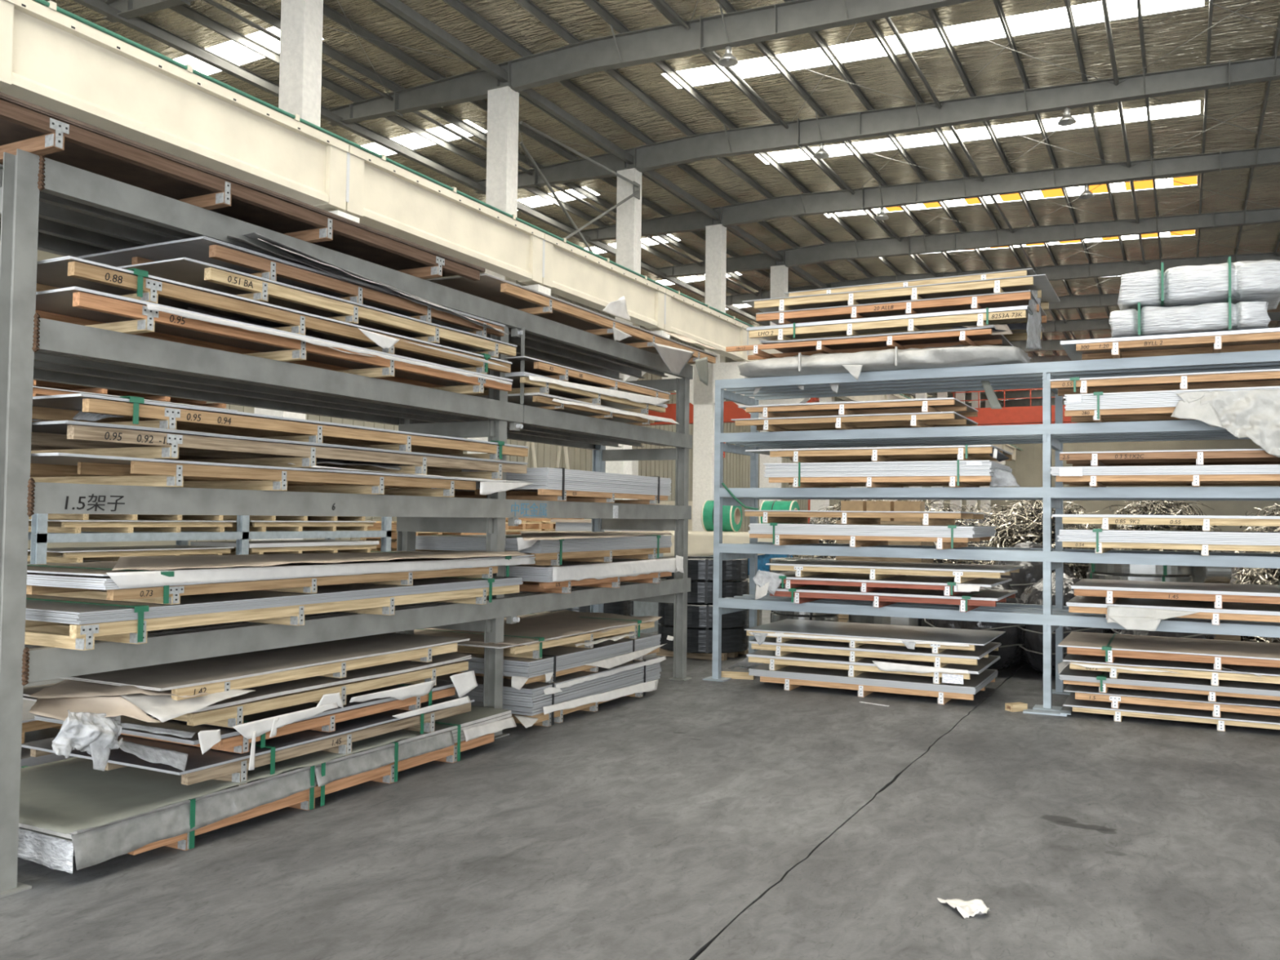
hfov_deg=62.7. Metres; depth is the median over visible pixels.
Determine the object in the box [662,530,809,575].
bench
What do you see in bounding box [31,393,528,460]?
bundle
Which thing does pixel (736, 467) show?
wall
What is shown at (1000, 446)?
girder
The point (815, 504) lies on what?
concrete column
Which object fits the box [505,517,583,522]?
wooden pallet
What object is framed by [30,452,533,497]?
bundle
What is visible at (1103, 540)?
bundle
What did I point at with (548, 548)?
bundle
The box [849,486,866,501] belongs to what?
concrete column
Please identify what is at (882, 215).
lamp
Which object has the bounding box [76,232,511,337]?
bundle
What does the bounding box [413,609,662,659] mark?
bundle
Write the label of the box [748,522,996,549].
bundle
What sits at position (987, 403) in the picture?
concrete column
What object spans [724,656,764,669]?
scrap
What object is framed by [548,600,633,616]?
coil
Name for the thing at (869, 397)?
girder
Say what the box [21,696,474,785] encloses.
bundle
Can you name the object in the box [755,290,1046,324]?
bundle
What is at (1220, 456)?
bundle
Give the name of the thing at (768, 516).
bundle
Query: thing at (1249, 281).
pack
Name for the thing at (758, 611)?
coil
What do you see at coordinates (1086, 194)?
lamp
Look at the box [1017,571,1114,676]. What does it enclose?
bale
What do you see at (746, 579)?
coil
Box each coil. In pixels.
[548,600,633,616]
[657,602,749,628]
[657,622,748,653]
[658,555,748,580]
[660,577,747,604]
[701,499,742,532]
[746,578,749,594]
[748,609,761,626]
[758,500,799,523]
[768,557,837,584]
[770,584,836,615]
[770,612,839,622]
[848,614,928,626]
[1086,571,1192,582]
[1088,563,1191,575]
[1191,565,1231,583]
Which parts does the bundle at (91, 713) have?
rail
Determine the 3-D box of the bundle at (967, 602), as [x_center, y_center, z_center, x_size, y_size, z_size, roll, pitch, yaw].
[2.411,1.105,10.030,2.103,0.141,1.240,0,-2,27]
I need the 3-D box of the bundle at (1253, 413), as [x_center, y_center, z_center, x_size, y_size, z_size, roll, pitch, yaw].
[4.964,-0.369,8.658,2.654,0.687,1.381,0,-2,27]
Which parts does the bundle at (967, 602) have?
rail, rail, rail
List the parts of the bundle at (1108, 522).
rail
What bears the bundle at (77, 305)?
on the storage rack at (47, 205)
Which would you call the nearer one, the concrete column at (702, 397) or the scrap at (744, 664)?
the scrap at (744, 664)
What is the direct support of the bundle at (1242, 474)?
on the storage rack at (1034, 375)
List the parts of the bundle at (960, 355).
tie cord, tie cord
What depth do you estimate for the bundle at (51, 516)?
11.49 m
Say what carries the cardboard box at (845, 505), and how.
on the crate
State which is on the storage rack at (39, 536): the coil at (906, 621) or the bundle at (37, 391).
the bundle at (37, 391)
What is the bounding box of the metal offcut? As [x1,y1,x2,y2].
[860,701,888,706]
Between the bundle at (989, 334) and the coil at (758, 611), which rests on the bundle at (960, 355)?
the bundle at (989, 334)
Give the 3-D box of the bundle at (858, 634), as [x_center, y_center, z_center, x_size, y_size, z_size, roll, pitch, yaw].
[2.248,1.510,10.050,2.202,0.143,1.248,0,-2,27]
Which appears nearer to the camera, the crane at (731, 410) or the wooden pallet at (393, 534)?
the wooden pallet at (393, 534)
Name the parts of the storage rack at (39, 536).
post, post, post, post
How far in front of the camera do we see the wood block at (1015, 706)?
8.88 m
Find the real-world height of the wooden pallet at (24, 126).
0.152 m
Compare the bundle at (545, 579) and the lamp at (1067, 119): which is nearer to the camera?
the bundle at (545, 579)
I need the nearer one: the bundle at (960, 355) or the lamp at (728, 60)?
the bundle at (960, 355)
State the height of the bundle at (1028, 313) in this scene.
0.634 m
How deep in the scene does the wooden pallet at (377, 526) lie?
15.37 m
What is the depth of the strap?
10.30 m
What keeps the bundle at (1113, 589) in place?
on the bundle at (1131, 613)
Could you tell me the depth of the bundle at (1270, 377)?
8.66 m
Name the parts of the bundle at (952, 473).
rail, rail, rail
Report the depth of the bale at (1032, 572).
11.47 m
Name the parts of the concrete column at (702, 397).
cap plate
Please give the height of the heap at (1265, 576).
1.404 m
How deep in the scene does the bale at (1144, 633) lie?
9.95 m
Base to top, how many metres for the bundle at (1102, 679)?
0.131 m
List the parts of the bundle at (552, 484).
rail, rail, rail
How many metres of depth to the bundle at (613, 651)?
8.38 m
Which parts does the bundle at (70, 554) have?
rail, rail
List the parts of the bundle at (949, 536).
rail, rail, rail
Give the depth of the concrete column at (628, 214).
28.14 m
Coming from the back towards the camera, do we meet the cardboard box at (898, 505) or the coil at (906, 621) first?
the cardboard box at (898, 505)
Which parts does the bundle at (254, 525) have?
rail, rail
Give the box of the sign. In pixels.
[706,442,724,457]
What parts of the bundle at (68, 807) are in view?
rail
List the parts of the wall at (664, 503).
panel, panel, panel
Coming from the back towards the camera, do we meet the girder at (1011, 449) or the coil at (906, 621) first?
the girder at (1011, 449)
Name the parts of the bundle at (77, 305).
rail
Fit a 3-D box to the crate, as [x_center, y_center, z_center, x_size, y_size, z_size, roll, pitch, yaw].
[3.503,1.381,15.030,1.200,1.590,0.800,0,-2,27]
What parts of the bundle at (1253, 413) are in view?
rail, rail, rail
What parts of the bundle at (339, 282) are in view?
rail, rail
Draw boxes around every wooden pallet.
[0,91,485,280]
[360,530,464,540]
[360,539,416,549]
[367,520,396,530]
[370,548,396,552]
[464,530,539,534]
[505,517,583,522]
[505,521,542,531]
[506,521,555,530]
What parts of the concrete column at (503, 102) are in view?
cap plate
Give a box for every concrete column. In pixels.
[250,0,359,540]
[466,84,551,453]
[599,166,670,499]
[662,222,747,531]
[733,263,810,507]
[805,396,853,524]
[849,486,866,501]
[876,446,897,501]
[908,392,931,501]
[931,391,962,511]
[950,391,964,511]
[966,391,980,512]
[980,400,1005,515]
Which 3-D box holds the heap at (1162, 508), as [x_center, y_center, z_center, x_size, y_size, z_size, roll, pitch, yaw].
[6.620,1.167,13.400,1.762,1.976,1.719,1,-2,3]
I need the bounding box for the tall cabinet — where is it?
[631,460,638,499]
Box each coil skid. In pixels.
[656,648,747,661]
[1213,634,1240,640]
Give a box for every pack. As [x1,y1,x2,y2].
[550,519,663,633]
[1108,296,1271,337]
[1117,256,1279,310]
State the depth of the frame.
33.69 m
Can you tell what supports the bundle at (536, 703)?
on the floor
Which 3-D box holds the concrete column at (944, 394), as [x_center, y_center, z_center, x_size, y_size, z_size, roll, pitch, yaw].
[18.447,-1.348,65.189,2.900,10.960,0.500,0,-2,27]
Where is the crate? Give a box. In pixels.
[835,520,933,622]
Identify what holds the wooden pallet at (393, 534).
on the wooden pallet at (393, 543)
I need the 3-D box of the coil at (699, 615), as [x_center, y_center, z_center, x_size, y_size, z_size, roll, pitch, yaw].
[0.748,1.555,12.319,1.040,0.261,1.040,0,-2,27]
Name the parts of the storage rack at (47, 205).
plate, post, post, post, plate, post, bolt plate, plate, post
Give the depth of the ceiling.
25.82 m
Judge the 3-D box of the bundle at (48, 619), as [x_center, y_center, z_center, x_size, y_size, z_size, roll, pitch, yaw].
[-2.159,0.711,6.267,1.240,0.173,3.405,0,-2,27]
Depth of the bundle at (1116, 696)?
8.35 m
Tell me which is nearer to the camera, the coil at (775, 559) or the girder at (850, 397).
the coil at (775, 559)
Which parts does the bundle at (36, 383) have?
rail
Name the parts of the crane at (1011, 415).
railing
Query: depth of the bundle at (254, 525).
13.53 m
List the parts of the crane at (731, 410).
support leg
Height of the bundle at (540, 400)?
0.090 m
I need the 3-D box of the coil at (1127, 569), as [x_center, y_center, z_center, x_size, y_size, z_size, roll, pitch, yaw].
[5.402,0.911,11.348,1.020,0.181,1.020,0,-2,27]
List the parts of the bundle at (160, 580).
rail, rail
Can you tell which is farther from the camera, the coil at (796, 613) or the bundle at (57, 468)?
the coil at (796, 613)
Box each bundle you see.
[17,705,516,874]
[20,727,73,768]
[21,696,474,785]
[21,699,62,743]
[22,653,471,771]
[24,575,523,650]
[26,551,535,604]
[26,560,111,564]
[27,545,234,563]
[28,513,223,520]
[28,519,235,533]
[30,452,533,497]
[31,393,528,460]
[31,409,528,479]
[32,386,237,411]
[33,379,226,408]
[34,670,477,754]
[35,255,512,373]
[35,286,512,394]
[61,632,470,700]
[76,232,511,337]
[117,257,517,357]
[190,539,379,555]
[200,520,376,531]
[222,515,364,520]
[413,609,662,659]
[415,530,671,565]
[426,273,719,386]
[431,467,671,504]
[435,655,666,728]
[440,632,673,690]
[444,371,670,414]
[457,355,670,399]
[475,392,679,425]
[504,555,684,593]
[725,322,1026,408]
[731,411,977,431]
[737,344,1031,395]
[737,397,977,417]
[742,274,1060,312]
[744,444,1012,462]
[744,510,984,524]
[744,618,1004,653]
[746,288,1044,349]
[746,649,1000,684]
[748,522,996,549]
[748,636,1001,667]
[748,663,997,704]
[752,569,1012,599]
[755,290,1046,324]
[763,459,1020,488]
[765,559,1023,582]
[769,584,1017,612]
[783,268,1036,297]
[1049,368,1279,400]
[1050,464,1279,487]
[1051,514,1279,531]
[1057,528,1279,555]
[1057,631,1279,670]
[1057,653,1279,685]
[1058,663,1279,702]
[1059,448,1279,466]
[1060,327,1279,360]
[1062,692,1279,731]
[1063,386,1279,457]
[1063,684,1279,717]
[1066,595,1279,631]
[1071,578,1279,608]
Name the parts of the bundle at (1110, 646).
rail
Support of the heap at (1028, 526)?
on the floor
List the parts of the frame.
leg, leg, leg, leg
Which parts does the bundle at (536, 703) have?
rail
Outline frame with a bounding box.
[523,441,569,469]
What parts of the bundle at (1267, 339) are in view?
rail, rail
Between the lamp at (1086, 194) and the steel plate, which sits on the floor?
the steel plate
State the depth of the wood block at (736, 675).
10.49 m
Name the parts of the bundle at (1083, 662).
rail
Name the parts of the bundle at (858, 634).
rail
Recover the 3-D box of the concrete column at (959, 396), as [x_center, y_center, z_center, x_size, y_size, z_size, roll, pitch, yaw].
[21.170,-1.128,70.452,2.900,10.960,0.500,0,-2,27]
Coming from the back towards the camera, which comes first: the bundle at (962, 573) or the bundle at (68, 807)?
the bundle at (962, 573)
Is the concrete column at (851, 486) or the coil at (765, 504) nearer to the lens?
the coil at (765, 504)
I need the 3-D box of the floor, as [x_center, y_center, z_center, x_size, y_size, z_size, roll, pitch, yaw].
[19.754,3.202,38.161,120.000,0.020,102.120,0,-2,27]
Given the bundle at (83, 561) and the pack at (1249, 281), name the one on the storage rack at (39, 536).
the bundle at (83, 561)
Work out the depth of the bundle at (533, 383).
8.59 m
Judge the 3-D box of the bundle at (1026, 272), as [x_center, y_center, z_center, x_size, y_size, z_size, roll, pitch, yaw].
[2.638,-1.762,10.087,2.280,0.091,1.018,0,-2,28]
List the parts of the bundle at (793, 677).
rail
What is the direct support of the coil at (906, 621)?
on the coil
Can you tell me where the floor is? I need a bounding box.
[0,547,1279,959]
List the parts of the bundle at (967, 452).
rail, rail, rail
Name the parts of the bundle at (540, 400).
rail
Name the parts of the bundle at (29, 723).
rail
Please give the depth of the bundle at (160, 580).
5.52 m
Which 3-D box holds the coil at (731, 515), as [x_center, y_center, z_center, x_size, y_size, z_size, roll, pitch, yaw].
[2.382,1.045,30.609,0.990,0.930,0.930,0,-2,25]
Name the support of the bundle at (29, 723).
on the bundle at (47, 733)
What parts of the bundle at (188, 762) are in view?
rail, rail, rail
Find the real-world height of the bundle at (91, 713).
0.315 m
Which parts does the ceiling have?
stiffener plate, stiffener plate, skylight panel, skylight panel, skylight panel, stiffener plate, brace rod, brace rod, skylight panel, stiffener plate, skylight panel, skylight panel, skylight panel, stiffener plate, stiffener plate, brace rod, brace rod, stiffener plate, skylight panel, skylight panel, skylight panel, stiffener plate, skylight panel, skylight panel, stiffener plate, brace rod, skylight panel, skylight panel, skylight panel, skylight panel, brace rod, skylight panel, stiffener plate, brace rod, stiffener plate, skylight panel, skylight panel, skylight panel, stiffener plate, brace rod, stiffener plate, skylight panel, stiffener plate, skylight panel, brace rod, skylight panel, brace rod, skylight panel, skylight panel, stiffener plate, stiffener plate, skylight panel, skylight panel, brace rod, skylight panel, brace rod, stiffener plate, skylight panel, stiffener plate, skylight panel, skylight panel, brace rod, skylight panel, brace rod, skylight panel, brace rod, skylight panel, skylight panel, skylight panel, brace rod, skylight panel, brace rod, skylight panel, brace rod, skylight panel, skylight panel, skylight panel, brace rod, skylight panel, skylight panel, brace rod, brace rod, skylight panel, skylight panel, brace rod, skylight panel, brace rod, brace rod, skylight panel, brace rod, brace rod, skylight panel, skylight panel, skylight panel, skylight panel, skylight panel, skylight panel, skylight panel, skylight panel, skylight panel, skylight panel, skylight panel, skylight panel, skylight panel, skylight panel, brace rod, brace rod, brace rod, brace rod, stiffener plate, brace rod, stiffener plate, brace rod, brace rod, stiffener plate, brace rod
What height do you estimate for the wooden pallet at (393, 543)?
0.134 m
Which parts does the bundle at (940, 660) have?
rail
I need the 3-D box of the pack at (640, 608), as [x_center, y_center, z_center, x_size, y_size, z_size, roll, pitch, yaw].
[-0.416,1.335,14.637,1.100,1.560,1.400,0,-2,27]
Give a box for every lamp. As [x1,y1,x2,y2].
[718,44,738,66]
[813,142,829,159]
[875,206,888,220]
[1057,106,1076,125]
[1078,184,1094,199]
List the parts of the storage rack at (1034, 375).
plate, post, post, post, plate, post, plate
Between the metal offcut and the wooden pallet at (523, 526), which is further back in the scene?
the wooden pallet at (523, 526)
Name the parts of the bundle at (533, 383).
rail, rail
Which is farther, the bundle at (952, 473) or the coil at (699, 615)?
the coil at (699, 615)
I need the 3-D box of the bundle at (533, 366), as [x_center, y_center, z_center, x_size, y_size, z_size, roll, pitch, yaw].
[-0.819,-0.801,9.012,1.220,0.110,2.450,0,-2,27]
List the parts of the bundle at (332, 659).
rail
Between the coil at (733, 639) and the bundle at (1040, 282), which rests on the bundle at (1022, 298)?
the bundle at (1040, 282)
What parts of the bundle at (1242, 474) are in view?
rail, rail, rail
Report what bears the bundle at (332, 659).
on the bundle at (91, 713)
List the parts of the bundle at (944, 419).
rail, rail, rail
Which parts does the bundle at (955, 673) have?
rail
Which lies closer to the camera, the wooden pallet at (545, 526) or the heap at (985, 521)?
the heap at (985, 521)
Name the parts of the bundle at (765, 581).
rail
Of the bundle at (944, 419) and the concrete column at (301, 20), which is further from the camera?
the concrete column at (301, 20)
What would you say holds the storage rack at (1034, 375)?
on the floor
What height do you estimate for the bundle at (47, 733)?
0.231 m
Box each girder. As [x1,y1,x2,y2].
[0,0,348,211]
[340,145,544,284]
[534,233,666,330]
[653,288,748,360]
[737,326,783,361]
[836,395,853,399]
[844,394,888,401]
[888,394,908,399]
[991,444,1004,449]
[1004,444,1016,461]
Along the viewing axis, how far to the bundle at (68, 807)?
5.21 m
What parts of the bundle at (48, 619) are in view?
rail, rail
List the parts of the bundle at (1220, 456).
rail, rail, rail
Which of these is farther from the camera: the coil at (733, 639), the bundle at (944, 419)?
the coil at (733, 639)
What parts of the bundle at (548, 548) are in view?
rail, rail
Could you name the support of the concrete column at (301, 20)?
on the floor
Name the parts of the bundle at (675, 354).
rail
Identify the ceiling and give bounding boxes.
[44,0,1279,408]
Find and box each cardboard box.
[840,501,866,520]
[866,501,893,520]
[893,501,924,521]
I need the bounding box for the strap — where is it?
[721,482,759,510]
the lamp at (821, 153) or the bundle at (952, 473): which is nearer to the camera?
the bundle at (952, 473)
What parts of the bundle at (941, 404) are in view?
rail, rail, rail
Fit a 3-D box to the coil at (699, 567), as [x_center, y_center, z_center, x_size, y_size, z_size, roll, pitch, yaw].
[0.740,1.031,12.347,1.040,0.241,1.040,0,-2,27]
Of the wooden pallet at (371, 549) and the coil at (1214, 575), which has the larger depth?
the wooden pallet at (371, 549)
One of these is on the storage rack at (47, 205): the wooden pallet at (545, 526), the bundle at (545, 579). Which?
the bundle at (545, 579)
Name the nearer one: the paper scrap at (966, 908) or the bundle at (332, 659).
the paper scrap at (966, 908)
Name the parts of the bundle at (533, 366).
rail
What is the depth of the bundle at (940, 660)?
9.55 m
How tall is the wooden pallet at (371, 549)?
0.134 m
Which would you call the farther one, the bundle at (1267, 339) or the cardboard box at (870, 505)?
the cardboard box at (870, 505)
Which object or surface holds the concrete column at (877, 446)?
on the floor
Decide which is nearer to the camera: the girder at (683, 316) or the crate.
the crate
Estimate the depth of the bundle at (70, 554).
11.34 m
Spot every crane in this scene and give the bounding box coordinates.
[639,393,818,524]
[951,388,1071,426]
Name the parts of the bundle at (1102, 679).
rail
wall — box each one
[2,92,882,556]
[657,501,692,531]
[897,439,1279,531]
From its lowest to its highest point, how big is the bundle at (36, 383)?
0.131 m
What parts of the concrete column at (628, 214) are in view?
cap plate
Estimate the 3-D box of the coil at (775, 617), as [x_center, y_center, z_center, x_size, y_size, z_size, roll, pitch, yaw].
[2.046,1.834,13.078,0.840,0.351,0.840,0,-2,27]
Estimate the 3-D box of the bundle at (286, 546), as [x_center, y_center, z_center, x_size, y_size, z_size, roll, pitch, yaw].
[-4.610,0.891,13.846,1.020,0.171,2.290,0,-2,27]
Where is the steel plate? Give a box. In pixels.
[1022,708,1071,716]
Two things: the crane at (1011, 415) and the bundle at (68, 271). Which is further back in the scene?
the crane at (1011, 415)
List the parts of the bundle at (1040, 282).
rail, rail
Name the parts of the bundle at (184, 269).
rail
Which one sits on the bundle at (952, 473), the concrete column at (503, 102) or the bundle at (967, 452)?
the bundle at (967, 452)
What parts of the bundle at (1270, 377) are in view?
rail, rail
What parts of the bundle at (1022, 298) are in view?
rail, rail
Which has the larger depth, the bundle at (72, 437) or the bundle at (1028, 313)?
the bundle at (1028, 313)
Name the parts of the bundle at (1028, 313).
rail, rail, rail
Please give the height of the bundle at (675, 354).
0.626 m
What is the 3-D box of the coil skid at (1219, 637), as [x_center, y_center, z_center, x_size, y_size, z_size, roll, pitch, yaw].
[5.903,1.582,10.851,0.500,0.950,0.500,0,-2,27]
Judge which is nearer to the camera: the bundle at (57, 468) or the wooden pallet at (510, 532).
the bundle at (57, 468)
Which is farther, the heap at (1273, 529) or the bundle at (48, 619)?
the heap at (1273, 529)
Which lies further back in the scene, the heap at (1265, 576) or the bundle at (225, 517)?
the bundle at (225, 517)
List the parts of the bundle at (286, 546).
rail, rail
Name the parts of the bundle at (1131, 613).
rail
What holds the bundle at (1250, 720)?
on the floor
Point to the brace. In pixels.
(636, 193)
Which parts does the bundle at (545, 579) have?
rail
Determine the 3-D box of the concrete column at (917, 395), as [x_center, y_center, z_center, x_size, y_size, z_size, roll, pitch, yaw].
[15.723,-1.567,59.926,2.900,10.960,0.500,0,-2,27]
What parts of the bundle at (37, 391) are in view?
rail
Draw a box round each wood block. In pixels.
[720,671,754,679]
[1004,702,1027,711]
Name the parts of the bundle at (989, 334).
rail, rail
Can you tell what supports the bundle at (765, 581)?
on the bundle at (967, 602)
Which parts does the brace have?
gusset plate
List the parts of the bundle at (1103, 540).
rail, rail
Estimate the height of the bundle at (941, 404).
0.122 m
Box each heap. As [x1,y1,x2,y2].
[786,499,962,559]
[931,502,1019,564]
[973,500,1113,579]
[1095,500,1238,582]
[1221,503,1279,584]
[1230,551,1279,643]
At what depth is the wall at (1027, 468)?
85.89 m
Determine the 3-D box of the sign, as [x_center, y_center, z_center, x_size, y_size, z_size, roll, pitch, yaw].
[2.377,-0.938,33.064,0.644,0.474,0.055,0,-2,27]
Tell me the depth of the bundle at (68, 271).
5.43 m
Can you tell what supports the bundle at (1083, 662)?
on the bundle at (1102, 679)
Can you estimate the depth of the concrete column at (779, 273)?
38.67 m
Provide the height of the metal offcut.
0.004 m
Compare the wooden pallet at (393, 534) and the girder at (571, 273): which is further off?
the girder at (571, 273)
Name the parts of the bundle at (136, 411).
rail, rail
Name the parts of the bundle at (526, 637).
rail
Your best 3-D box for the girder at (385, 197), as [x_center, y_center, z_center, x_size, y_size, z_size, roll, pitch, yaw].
[-3.610,-4.840,19.908,0.453,1.080,5.935,0,-2,27]
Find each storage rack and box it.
[0,148,693,897]
[27,488,392,564]
[702,349,1279,711]
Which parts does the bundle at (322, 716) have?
rail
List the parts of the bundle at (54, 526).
rail, rail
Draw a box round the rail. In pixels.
[31,0,1022,450]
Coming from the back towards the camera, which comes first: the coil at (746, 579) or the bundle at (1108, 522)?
the coil at (746, 579)
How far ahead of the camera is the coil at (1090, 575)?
10.96 m
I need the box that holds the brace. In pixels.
[519,120,639,252]
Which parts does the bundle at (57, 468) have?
rail, rail, rail, rail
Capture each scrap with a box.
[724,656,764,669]
[937,897,990,918]
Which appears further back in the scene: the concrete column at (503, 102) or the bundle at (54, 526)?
the concrete column at (503, 102)
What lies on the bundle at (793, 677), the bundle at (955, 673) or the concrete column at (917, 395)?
the bundle at (955, 673)
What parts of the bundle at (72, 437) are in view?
rail, rail, rail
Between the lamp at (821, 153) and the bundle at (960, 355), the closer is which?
the bundle at (960, 355)
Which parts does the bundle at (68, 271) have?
rail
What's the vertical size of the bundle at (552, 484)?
0.254 m
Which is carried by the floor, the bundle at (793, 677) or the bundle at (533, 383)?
the bundle at (793, 677)
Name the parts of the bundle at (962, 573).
rail, rail, rail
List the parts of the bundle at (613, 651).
rail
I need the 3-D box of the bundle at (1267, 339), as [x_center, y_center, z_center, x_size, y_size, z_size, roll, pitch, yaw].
[4.993,-1.081,8.753,2.668,0.141,1.222,0,-2,27]
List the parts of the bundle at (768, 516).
rail, rail, rail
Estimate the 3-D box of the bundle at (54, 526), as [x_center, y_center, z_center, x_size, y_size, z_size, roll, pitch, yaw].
[-5.732,0.510,11.682,1.020,0.133,2.190,0,-2,27]
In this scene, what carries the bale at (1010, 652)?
on the floor
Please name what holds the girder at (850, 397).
hanging from the rail
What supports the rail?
on the girder
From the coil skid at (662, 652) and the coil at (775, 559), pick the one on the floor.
the coil skid at (662, 652)
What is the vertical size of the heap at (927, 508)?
2.021 m
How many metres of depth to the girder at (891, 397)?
50.20 m
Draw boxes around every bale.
[924,582,1025,670]
[992,541,1076,666]
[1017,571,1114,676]
[1111,628,1216,639]
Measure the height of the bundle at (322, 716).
0.249 m
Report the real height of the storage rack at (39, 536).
2.700 m
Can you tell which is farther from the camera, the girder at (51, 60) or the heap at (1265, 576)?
the girder at (51, 60)
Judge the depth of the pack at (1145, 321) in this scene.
8.34 m
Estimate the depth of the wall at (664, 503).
34.51 m
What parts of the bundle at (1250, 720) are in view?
rail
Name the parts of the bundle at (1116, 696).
rail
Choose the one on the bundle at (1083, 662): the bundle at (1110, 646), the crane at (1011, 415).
the bundle at (1110, 646)
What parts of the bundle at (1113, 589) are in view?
rail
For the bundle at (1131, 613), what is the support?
on the storage rack at (1034, 375)
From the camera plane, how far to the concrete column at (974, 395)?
75.52 m
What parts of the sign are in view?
bracket arm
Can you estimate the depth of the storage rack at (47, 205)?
5.73 m
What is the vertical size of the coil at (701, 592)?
0.251 m
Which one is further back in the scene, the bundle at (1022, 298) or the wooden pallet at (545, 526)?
the wooden pallet at (545, 526)

